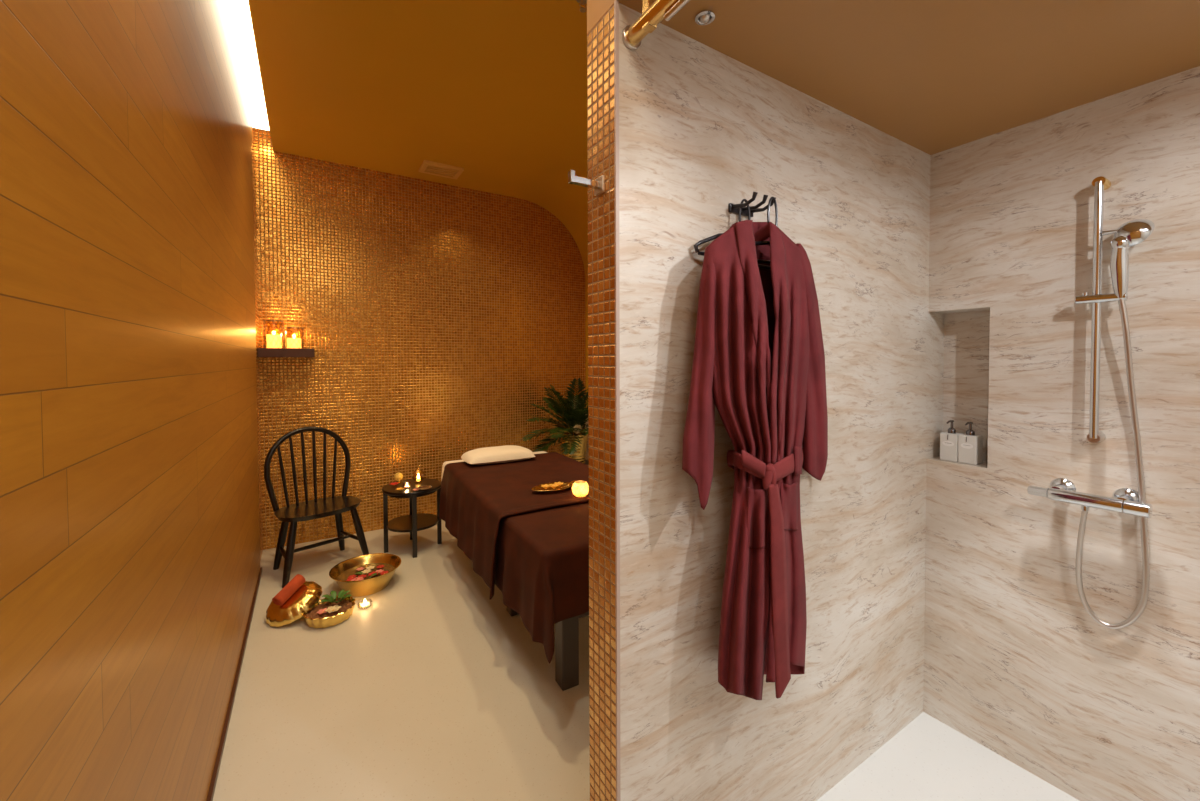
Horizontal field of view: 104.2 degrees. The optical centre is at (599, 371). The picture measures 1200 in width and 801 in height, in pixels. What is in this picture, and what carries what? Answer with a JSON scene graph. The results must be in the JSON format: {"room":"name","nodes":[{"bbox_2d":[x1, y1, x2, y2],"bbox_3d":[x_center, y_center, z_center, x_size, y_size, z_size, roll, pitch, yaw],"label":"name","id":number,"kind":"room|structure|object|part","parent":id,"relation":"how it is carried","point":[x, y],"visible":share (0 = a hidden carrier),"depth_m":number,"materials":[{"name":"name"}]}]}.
{"room":"spa massage room","nodes":[
{"label":"spa massage room","id":0,"kind":"room"},
{"bbox_2d":[0,0,262,800],"bbox_3d":[-1.208,-0.223,1.162,0.190,3.400,5.860,-1,2,-32],"label":"wall","id":1,"kind":"structure","parent":0,"point":[130,528],"depth_m":0.93,"materials":[{"name":"brown wood"}]},
{"bbox_2d":[206,567,261,800],"bbox_3d":[-0.996,1.465,1.059,0.012,0.027,5.400,-1,2,-32],"label":"trim","id":2,"kind":"structure","parent":1,"relation":"attached to","point":[233,693],"depth_m":2.01,"materials":[{"name":"brown wood"}]},
{"bbox_2d":[223,0,268,130],"bbox_3d":[-0.996,-1.710,1.040,0.113,0.022,5.480,-1,2,-32],"label":"light strip","id":3,"kind":"object","parent":1,"relation":"attached to","point":[238,15],"visible":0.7,"depth_m":2.58,"materials":[{"name":"beige plastic"}]},
{"bbox_2d":[248,0,587,280],"bbox_3d":[0.221,-1.397,2.032,2.991,0.900,5.860,-1,2,-32],"label":"ceiling","id":4,"kind":"structure","parent":0,"point":[493,90],"depth_m":2.87,"materials":[{"name":"paint"}]},
{"bbox_2d":[419,160,463,179],"bbox_3d":[-1.386,-1.758,4.075,0.330,0.022,0.240,-1,2,-32],"label":"ceiling vent","id":5,"kind":"object","parent":4,"relation":"in","point":[428,167],"visible":1,"depth_m":4.06,"materials":[{"name":"brown metal"}]},
{"bbox_2d":[576,0,586,12],"bbox_3d":[-0.078,-1.698,2.154,0.070,0.062,0.070,-1,2,-32],"label":"sprinkler","id":6,"kind":"object","parent":4,"relation":"attached to","point":[582,2],"visible":0.95,"depth_m":2.16,"materials":[{"name":"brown metal"}]},
{"bbox_2d":[255,128,585,549],"bbox_3d":[-1.487,-0.298,4.502,3.260,3.400,0.100,-1,2,-32],"label":"wall","id":7,"kind":"structure","parent":0,"point":[434,316],"depth_m":4.23,"materials":[{"name":"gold metal"}]},
{"bbox_2d":[257,348,313,356],"bbox_3d":[-2.487,-0.148,3.711,0.369,0.068,0.184,-1,2,-32],"label":"wall shelf","id":8,"kind":"object","parent":7,"relation":"attached to","point":[261,352],"visible":1,"depth_m":3.63,"materials":[{"name":"brown wood"}]},
{"bbox_2d":[263,320,283,347],"bbox_3d":[-2.551,-0.290,3.654,0.136,0.217,0.136,-1,2,-32],"label":"candle lantern","id":9,"kind":"object","parent":8,"relation":"on","point":[273,341],"visible":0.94,"depth_m":3.62,"materials":[{"name":"orange glass"}]},
{"bbox_2d":[266,334,281,347],"bbox_3d":[-2.551,-0.237,3.655,0.096,0.102,0.096,-1,2,-32],"label":"candle","id":10,"kind":"object","parent":9,"relation":"on","point":[273,341],"depth_m":3.61,"materials":[{"name":"yellow wax"}]},
{"bbox_2d":[284,327,303,348],"bbox_3d":[-2.431,-0.267,3.712,0.136,0.167,0.136,-1,2,-32],"label":"candle lantern","id":11,"kind":"object","parent":8,"relation":"on","point":[292,342],"visible":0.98,"depth_m":3.68,"materials":[{"name":"orange glass"}]},
{"bbox_2d":[287,338,300,347],"bbox_3d":[-2.431,-0.226,3.712,0.096,0.078,0.096,-1,2,-32],"label":"candle","id":12,"kind":"object","parent":11,"relation":"on","point":[291,342],"depth_m":3.67,"materials":[{"name":"yellow wax"}]},
{"bbox_2d":[585,280,587,405],"bbox_3d":[1.443,0.232,2.830,0.120,2.400,5.860,-1,2,-32],"label":"wall","id":13,"kind":"structure","parent":0,"point":[586,282],"depth_m":5.25,"materials":[{"name":"paint"}]},
{"bbox_2d":[585,414,588,459],"bbox_3d":[0.762,0.936,3.813,0.012,0.950,3.496,-1,2,-32],"label":"trim","id":14,"kind":"structure","parent":13,"relation":"attached to","point":[586,423],"depth_m":5.25,"materials":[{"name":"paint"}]},
{"bbox_2d":[587,0,640,33],"bbox_3d":[1.453,-1.285,0.742,2.032,0.832,2.363,-1,2,-32],"label":"ceiling","id":15,"kind":"structure","parent":0,"point":[596,9],"depth_m":1.17,"materials":[{"name":"paint"}]},
{"bbox_2d":[622,0,689,49],"bbox_3d":[0.585,-0.803,0.307,0.052,0.107,1.929,-1,2,-32],"label":"shower rail","id":16,"kind":"object","parent":15,"relation":"attached to","point":[654,12],"visible":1,"depth_m":1.05,"materials":[{"name":"gold metal"}]},
{"bbox_3d":[0.586,-0.784,0.305,0.038,0.038,1.923,-1,2,-32],"label":"rail","id":17,"kind":"part","parent":16,"relation":"part of","materials":[{"name":"gold metal"}]},
{"bbox_2d":[213,519,1079,800],"bbox_3d":[0.093,1.501,2.071,3.210,0.104,5.960,-1,2,-32],"label":"floor","id":18,"kind":"structure","parent":0,"point":[432,690],"depth_m":1.98,"materials":[{"name":"beige stone"}]},
{"bbox_2d":[266,581,321,626],"bbox_3d":[-1.806,1.357,2.762,0.281,0.157,0.292,-1,2,-32],"label":"bowl","id":19,"kind":"object","parent":18,"relation":"on","point":[304,599],"visible":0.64,"depth_m":2.68,"materials":[{"name":"gold metal"}]},
{"bbox_2d":[272,574,305,606],"bbox_3d":[-1.819,1.278,2.733,0.064,0.129,0.182,0,1,15],"label":"rolled towel","id":20,"kind":"object","parent":19,"relation":"on","point":[298,580],"visible":1,"depth_m":2.71,"materials":[{"name":"fabric"}]},
{"bbox_2d":[264,426,368,587],"bbox_3d":[-2.070,0.926,3.429,0.435,1.013,0.579,1,2,41],"label":"chair","id":21,"kind":"object","parent":18,"relation":"on","point":[325,506],"visible":1,"depth_m":3.45,"materials":[{"name":"black wood"}]},
{"bbox_3d":[-2.305,1.222,3.383,0.124,0.423,0.049,0,1,-5],"label":"leg","id":22,"kind":"part","parent":21,"relation":"part of","materials":[{"name":"black wood"}]},
{"bbox_3d":[-2.097,1.227,3.156,0.049,0.424,0.142,0,1,-3],"label":"leg","id":23,"kind":"part","parent":21,"relation":"part of","materials":[{"name":"black wood"}]},
{"bbox_3d":[-2.060,1.001,3.422,0.410,0.035,0.546,1,2,41],"label":"seat","id":24,"kind":"part","parent":21,"relation":"part of","materials":[{"name":"black wood"}]},
{"bbox_3d":[-2.050,1.215,3.677,0.049,0.423,0.124,0,1,-3],"label":"leg","id":25,"kind":"part","parent":21,"relation":"part of","materials":[{"name":"black wood"}]},
{"bbox_3d":[-1.800,1.218,3.506,0.137,0.424,0.049,0,1,-11],"label":"leg","id":26,"kind":"part","parent":21,"relation":"part of","materials":[{"name":"black wood"}]},
{"bbox_2d":[302,595,355,627],"bbox_3d":[-1.581,1.408,2.733,0.272,0.069,0.272,-1,2,-32],"label":"dish","id":27,"kind":"object","parent":18,"relation":"on","point":[326,622],"visible":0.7,"depth_m":2.65,"materials":[{"name":"gold metal"}]},
{"bbox_2d":[306,599,351,618],"bbox_3d":[-1.581,1.391,2.733,0.234,0.033,0.234,-1,2,-32],"label":"potpourri","id":28,"kind":"object","parent":27,"relation":"in","point":[345,604],"visible":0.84,"depth_m":2.73,"materials":[{"name":"brown plant"}]},
{"bbox_2d":[316,608,329,613],"bbox_3d":[-1.587,1.378,2.676,0.065,0.015,0.056,-1,2,-32],"label":"blossom","id":29,"kind":"object","parent":28,"relation":"on","point":[321,611],"visible":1,"depth_m":2.68,"materials":[{"name":"pink plant"}]},
{"bbox_2d":[325,605,341,612],"bbox_3d":[-1.539,1.376,2.694,0.085,0.020,0.074,-1,2,-32],"label":"blossom","id":30,"kind":"object","parent":28,"relation":"on","point":[334,608],"visible":1,"depth_m":2.70,"materials":[{"name":"beige plant"}]},
{"bbox_2d":[321,590,351,603],"bbox_3d":[-1.572,1.352,2.782,0.158,0.056,0.143,-1,1,-18],"label":"leaf sprig","id":31,"kind":"object","parent":28,"relation":"on","point":[332,598],"visible":1,"depth_m":2.80,"materials":[{"name":"green plant"}]},
{"bbox_2d":[329,553,400,596],"bbox_3d":[-1.554,1.365,3.108,0.430,0.139,0.430,-1,2,-32],"label":"brass bowl","id":32,"kind":"object","parent":18,"relation":"on","point":[360,588],"visible":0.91,"depth_m":3.06,"materials":[{"name":"gold metal"}]},
{"bbox_2d":[337,563,393,580],"bbox_3d":[-1.555,1.347,3.108,0.343,0.002,0.343,-1,2,-32],"label":"water","id":33,"kind":"object","parent":32,"relation":"in","point":[343,576],"visible":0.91,"depth_m":3.16,"materials":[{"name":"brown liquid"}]},
{"bbox_2d":[351,577,363,580],"bbox_3d":[-1.555,1.341,2.995,0.072,0.018,0.076,-1,2,-32],"label":"blossom","id":34,"kind":"object","parent":33,"relation":"on","point":[358,578],"visible":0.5,"depth_m":3.01,"materials":[{"name":"pink plant"}]},
{"bbox_2d":[357,599,372,609],"bbox_3d":[-1.437,1.413,2.856,0.086,0.049,0.086,-1,2,-32],"label":"votive candle","id":35,"kind":"object","parent":18,"relation":"on","point":[365,605],"visible":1,"depth_m":2.85,"materials":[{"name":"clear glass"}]},
{"bbox_2d":[382,478,441,557],"bbox_3d":[-1.505,1.167,3.760,0.450,0.505,0.450,-1,2,-32],"label":"side table","id":36,"kind":"object","parent":18,"relation":"on","point":[414,522],"visible":0.93,"depth_m":3.67,"materials":[{"name":"black wood"}]},
{"bbox_3d":[-1.687,1.179,3.676,0.032,0.485,0.032,-1,1,-25],"label":"leg","id":37,"kind":"part","parent":36,"relation":"part of","materials":[{"name":"black wood"}]},
{"bbox_2d":[394,472,402,483],"bbox_3d":[-1.652,0.869,3.828,0.072,0.088,0.072,-1,2,-32],"label":"ball ornament","id":38,"kind":"object","parent":36,"relation":"on","point":[398,476],"visible":0.99,"depth_m":3.81,"materials":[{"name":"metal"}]},
{"bbox_3d":[-1.590,1.173,3.942,0.032,0.485,0.032,-1,1,-25],"label":"leg","id":39,"kind":"part","parent":36,"relation":"part of","materials":[{"name":"black wood"}]},
{"bbox_2d":[386,513,438,531],"bbox_3d":[-1.505,1.215,3.761,0.394,0.018,0.394,-1,2,-32],"label":"shelf","id":40,"kind":"object","parent":36,"relation":"attached to","point":[424,521],"depth_m":3.71,"materials":[{"name":"black wood"}]},
{"bbox_3d":[-1.421,1.181,3.579,0.032,0.485,0.032,-1,1,-25],"label":"leg","id":41,"kind":"part","parent":36,"relation":"part of","materials":[{"name":"black wood"}]},
{"bbox_2d":[412,465,424,480],"bbox_3d":[-1.487,0.836,3.825,0.104,0.151,0.104,-1,2,-32],"label":"lantern","id":42,"kind":"object","parent":36,"relation":"on","point":[418,476],"visible":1,"depth_m":3.82,"materials":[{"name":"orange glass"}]},
{"bbox_2d":[416,486,431,489],"bbox_3d":[-1.374,0.910,3.646,0.116,0.011,0.116,-1,2,-32],"label":"dish","id":43,"kind":"object","parent":36,"relation":"on","point":[419,487],"visible":0.99,"depth_m":3.65,"materials":[{"name":"brown wood"}]},
{"bbox_3d":[-1.324,1.174,3.845,0.032,0.485,0.032,-1,1,-25],"label":"leg","id":44,"kind":"part","parent":36,"relation":"part of","materials":[{"name":"black wood"}]},
{"bbox_2d":[506,607,588,690],"bbox_3d":[-0.361,1.088,3.073,0.800,0.688,1.990,-1,1,-30],"label":"bed","id":45,"kind":"object","parent":18,"relation":"on","point":[567,630],"visible":0.09,"depth_m":2.14,"materials":[{"name":"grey wood"}]},
{"bbox_2d":[441,451,546,480],"bbox_3d":[-0.687,0.912,3.627,0.946,0.389,0.859,-1,2,-32],"label":"sheet","id":46,"kind":"object","parent":45,"relation":"on","point":[539,452],"visible":0.06,"depth_m":3.73,"materials":[{"name":"white fabric"}]},
{"bbox_3d":[-0.508,1.213,2.793,0.088,0.450,0.088,-1,2,-32],"label":"leg","id":47,"kind":"part","parent":45,"relation":"part of","materials":[{"name":"black wood"}]},
{"bbox_2d":[439,452,588,599],"bbox_3d":[-0.462,0.906,3.183,1.068,0.413,1.393,-1,2,-32],"label":"blanket","id":48,"kind":"object","parent":45,"relation":"on","point":[474,499],"visible":0.78,"depth_m":2.92,"materials":[{"name":"brown fabric"}]},
{"bbox_2d":[461,445,534,464],"bbox_3d":[-0.800,0.643,3.671,0.541,0.092,0.334,-1,2,-32],"label":"pillow","id":49,"kind":"object","parent":48,"relation":"on","point":[507,453],"visible":1,"depth_m":3.56,"materials":[{"name":"white fabric"}]},
{"bbox_2d":[531,480,575,491],"bbox_3d":[-0.271,0.695,2.820,0.306,0.030,0.171,-1,2,-32],"label":"tray","id":50,"kind":"object","parent":48,"relation":"on","point":[565,485],"visible":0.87,"depth_m":2.83,"materials":[{"name":"gold metal"}]},
{"bbox_2d":[549,484,557,488],"bbox_3d":[-0.277,0.692,2.803,0.065,0.025,0.058,-1,2,-32],"label":"blossom","id":51,"kind":"object","parent":50,"relation":"on","point":[553,486],"visible":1,"depth_m":2.81,"materials":[{"name":"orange plant"}]},
{"bbox_2d":[572,481,588,496],"bbox_3d":[-0.112,0.672,2.675,0.100,0.078,0.100,-1,2,-32],"label":"votive candle","id":52,"kind":"object","parent":48,"relation":"on","point":[579,488],"visible":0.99,"depth_m":2.64,"materials":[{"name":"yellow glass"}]},
{"bbox_2d":[495,502,588,663],"bbox_3d":[-0.018,0.934,2.439,0.976,0.394,0.870,-1,2,-32],"label":"blanket","id":53,"kind":"object","parent":45,"relation":"on","point":[542,569],"visible":0.39,"depth_m":2.04,"materials":[{"name":"brown fabric"}]},
{"bbox_3d":[-0.154,1.226,2.172,0.088,0.450,0.088,-1,2,-32],"label":"leg","id":54,"kind":"part","parent":45,"relation":"part of","materials":[{"name":"black wood"}]},
{"bbox_3d":[0.077,1.083,2.297,0.445,0.130,0.050,-1,1,-30],"label":"cross rail","id":55,"kind":"part","parent":45,"relation":"part of","materials":[{"name":"black wood"}]},
{"bbox_3d":[-0.256,1.159,4.724,0.380,0.470,0.380,-1,2,-32],"label":"side table","id":56,"kind":"object","parent":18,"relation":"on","visible":0},
{"bbox_2d":[521,378,587,462],"bbox_3d":[-0.251,0.492,4.500,0.908,0.873,0.896,0,1,22],"label":"potted palm","id":57,"kind":"object","parent":56,"relation":"on","point":[574,441],"visible":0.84,"depth_m":4.50,"materials":[{"name":"green plant"}]},
{"bbox_2d":[561,432,587,462],"bbox_3d":[-0.258,0.774,4.715,0.290,0.300,0.290,-1,2,-32],"label":"pot","id":58,"kind":"object","parent":57,"relation":"attached to","point":[580,455],"depth_m":4.62,"materials":[{"name":"gold metal"}]},
{"bbox_2d":[587,3,943,800],"bbox_3d":[0.867,0.284,1.723,2.032,2.348,0.134,-1,2,-32],"label":"wall partition","id":59,"kind":"structure","parent":0,"point":[702,130],"depth_m":1.33,"materials":[{"name":"beige stone"}]},
{"bbox_2d":[568,170,604,195],"bbox_3d":[-0.036,-0.464,1.144,0.090,0.040,0.040,-1,2,-32],"label":"wall hook","id":60,"kind":"object","parent":59,"relation":"attached to","point":[598,184],"visible":1,"depth_m":1.14,"materials":[{"name":"silver metal"}]},
{"bbox_3d":[-0.035,-0.464,1.145,0.072,0.016,0.016,-1,2,-32],"label":"arm","id":61,"kind":"part","parent":60,"relation":"part of","materials":[{"name":"silver metal"}]},
{"bbox_3d":[-0.001,-0.464,1.166,0.008,0.040,0.040,-1,2,-32],"label":"plate","id":62,"kind":"part","parent":60,"relation":"part of","materials":[{"name":"silver metal"}]},
{"bbox_2d":[614,0,619,800],"bbox_3d":[0.042,0.300,1.128,0.010,2.348,0.006,-1,2,-32],"label":"trim","id":63,"kind":"structure","parent":59,"relation":"attached to","point":[616,2],"depth_m":1.12,"materials":[{"name":"silver metal"}]},
{"bbox_2d":[728,192,775,216],"bbox_3d":[0.425,-0.465,1.299,0.097,0.034,0.091,-1,2,-32],"label":"robe hook","id":64,"kind":"object","parent":59,"relation":"attached to","point":[733,208],"visible":0.93,"depth_m":1.30,"materials":[{"name":"black metal"}]},
{"bbox_2d":[694,199,769,263],"bbox_3d":[0.401,-0.393,1.296,0.346,0.172,0.012,-1,1,-26],"label":"hanger","id":65,"kind":"object","parent":64,"relation":"hanging from","point":[713,237],"visible":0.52,"depth_m":1.25,"materials":[{"name":"black plastic"}]},
{"bbox_3d":[0.403,-0.461,1.334,0.097,0.024,0.008,-1,2,-32],"label":"plate","id":66,"kind":"part","parent":64,"relation":"part of","materials":[{"name":"black plastic"}]},
{"bbox_2d":[755,197,777,269],"bbox_3d":[0.473,-0.379,1.280,0.286,0.200,0.012,-1,2,-32],"label":"hanger","id":67,"kind":"object","parent":64,"relation":"hanging from","point":[771,198],"visible":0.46,"depth_m":1.27,"materials":[{"name":"black metal"}]},
{"bbox_2d":[682,220,827,699],"bbox_3d":[0.469,0.255,1.289,0.654,1.349,0.166,-1,2,-38],"label":"bathrobe","id":68,"kind":"object","parent":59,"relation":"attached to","point":[759,355],"visible":1,"depth_m":1.17,"materials":[{"name":"red fabric"}]},
{"bbox_2d":[633,0,1199,154],"bbox_3d":[1.400,-0.897,0.638,1.721,0.060,2.229,-1,2,-32],"label":"ceiling","id":69,"kind":"structure","parent":0,"point":[933,76],"depth_m":1.29,"materials":[{"name":"paint"}]},
{"bbox_2d":[695,10,714,24],"bbox_3d":[0.258,-0.873,1.149,0.048,0.027,0.048,-1,2,-32],"label":"recessed light","id":70,"kind":"object","parent":69,"relation":"in","point":[704,17],"visible":1,"depth_m":1.14,"materials":[{"name":"silver metal"}]},
{"bbox_2d":[923,66,1199,800],"bbox_3d":[2.049,0.296,1.069,0.200,2.348,2.229,-1,2,-32],"label":"wall","id":71,"kind":"structure","parent":0,"point":[1015,661],"depth_m":1.60,"materials":[{"name":"stone"}]},
{"bbox_2d":[940,420,962,461],"bbox_3d":[1.456,0.284,1.934,0.068,0.167,0.062,-1,2,-32],"label":"soap dispenser","id":72,"kind":"object","parent":71,"relation":"on","point":[948,440],"visible":0.94,"depth_m":1.92,"materials":[{"name":"grey ceramic"}]},
{"bbox_2d":[958,422,982,464],"bbox_3d":[1.489,0.285,1.880,0.068,0.167,0.062,-1,2,-32],"label":"soap dispenser","id":73,"kind":"object","parent":71,"relation":"on","point":[970,445],"visible":1,"depth_m":1.86,"materials":[{"name":"grey ceramic"}]},
{"bbox_2d":[1027,478,1151,517],"bbox_3d":[1.591,0.408,1.524,0.096,0.079,0.278,-1,2,-32],"label":"shower mixer","id":74,"kind":"object","parent":71,"relation":"attached to","point":[1123,500],"visible":1,"depth_m":1.49,"materials":[{"name":"silver metal"}]},
{"bbox_3d":[1.508,0.412,1.607,0.035,0.035,0.050,-1,2,-32],"label":"flow knob","id":75,"kind":"part","parent":74,"relation":"part of","materials":[{"name":"silver metal"}]},
{"bbox_2d":[1081,506,1088,510],"bbox_3d":[1.569,0.440,1.511,0.019,0.016,0.019,-1,2,-32],"label":"outlet","id":76,"kind":"object","parent":74,"relation":"attached to","point":[1086,508],"depth_m":1.50,"materials":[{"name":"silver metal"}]},
{"bbox_3d":[1.629,0.416,1.415,0.043,0.043,0.053,-1,2,-32],"label":"control knob","id":77,"kind":"part","parent":74,"relation":"part of","materials":[{"name":"silver metal"}]},
{"bbox_2d":[1075,176,1127,442],"bbox_3d":[1.609,-0.195,1.495,0.076,0.850,0.112,-1,2,-32],"label":"slide bar","id":78,"kind":"object","parent":71,"relation":"attached to","point":[1100,183],"visible":1,"depth_m":1.49,"materials":[{"name":"silver metal"}]},
{"bbox_2d":[1102,219,1154,297],"bbox_3d":[1.616,-0.345,1.431,0.081,0.237,0.091,0,1,10],"label":"shower","id":79,"kind":"object","parent":78,"relation":"attached to","point":[1131,233],"visible":1,"depth_m":1.42,"materials":[{"name":"silver metal"}]},
{"bbox_2d":[1075,299,1149,628],"bbox_3d":[1.622,0.299,1.476,0.064,1.056,0.160,-1,2,-39],"label":"shower hose","id":80,"kind":"object","parent":79,"relation":"attached to","point":[1141,607],"visible":0.98,"depth_m":1.44,"materials":[{"name":"silver metal"}]},
{"bbox_3d":[1.601,-0.310,1.440,0.044,0.167,0.040,-1,2,-32],"label":"handle","id":81,"kind":"part","parent":79,"relation":"part of","materials":[{"name":"silver metal"}]}
]}

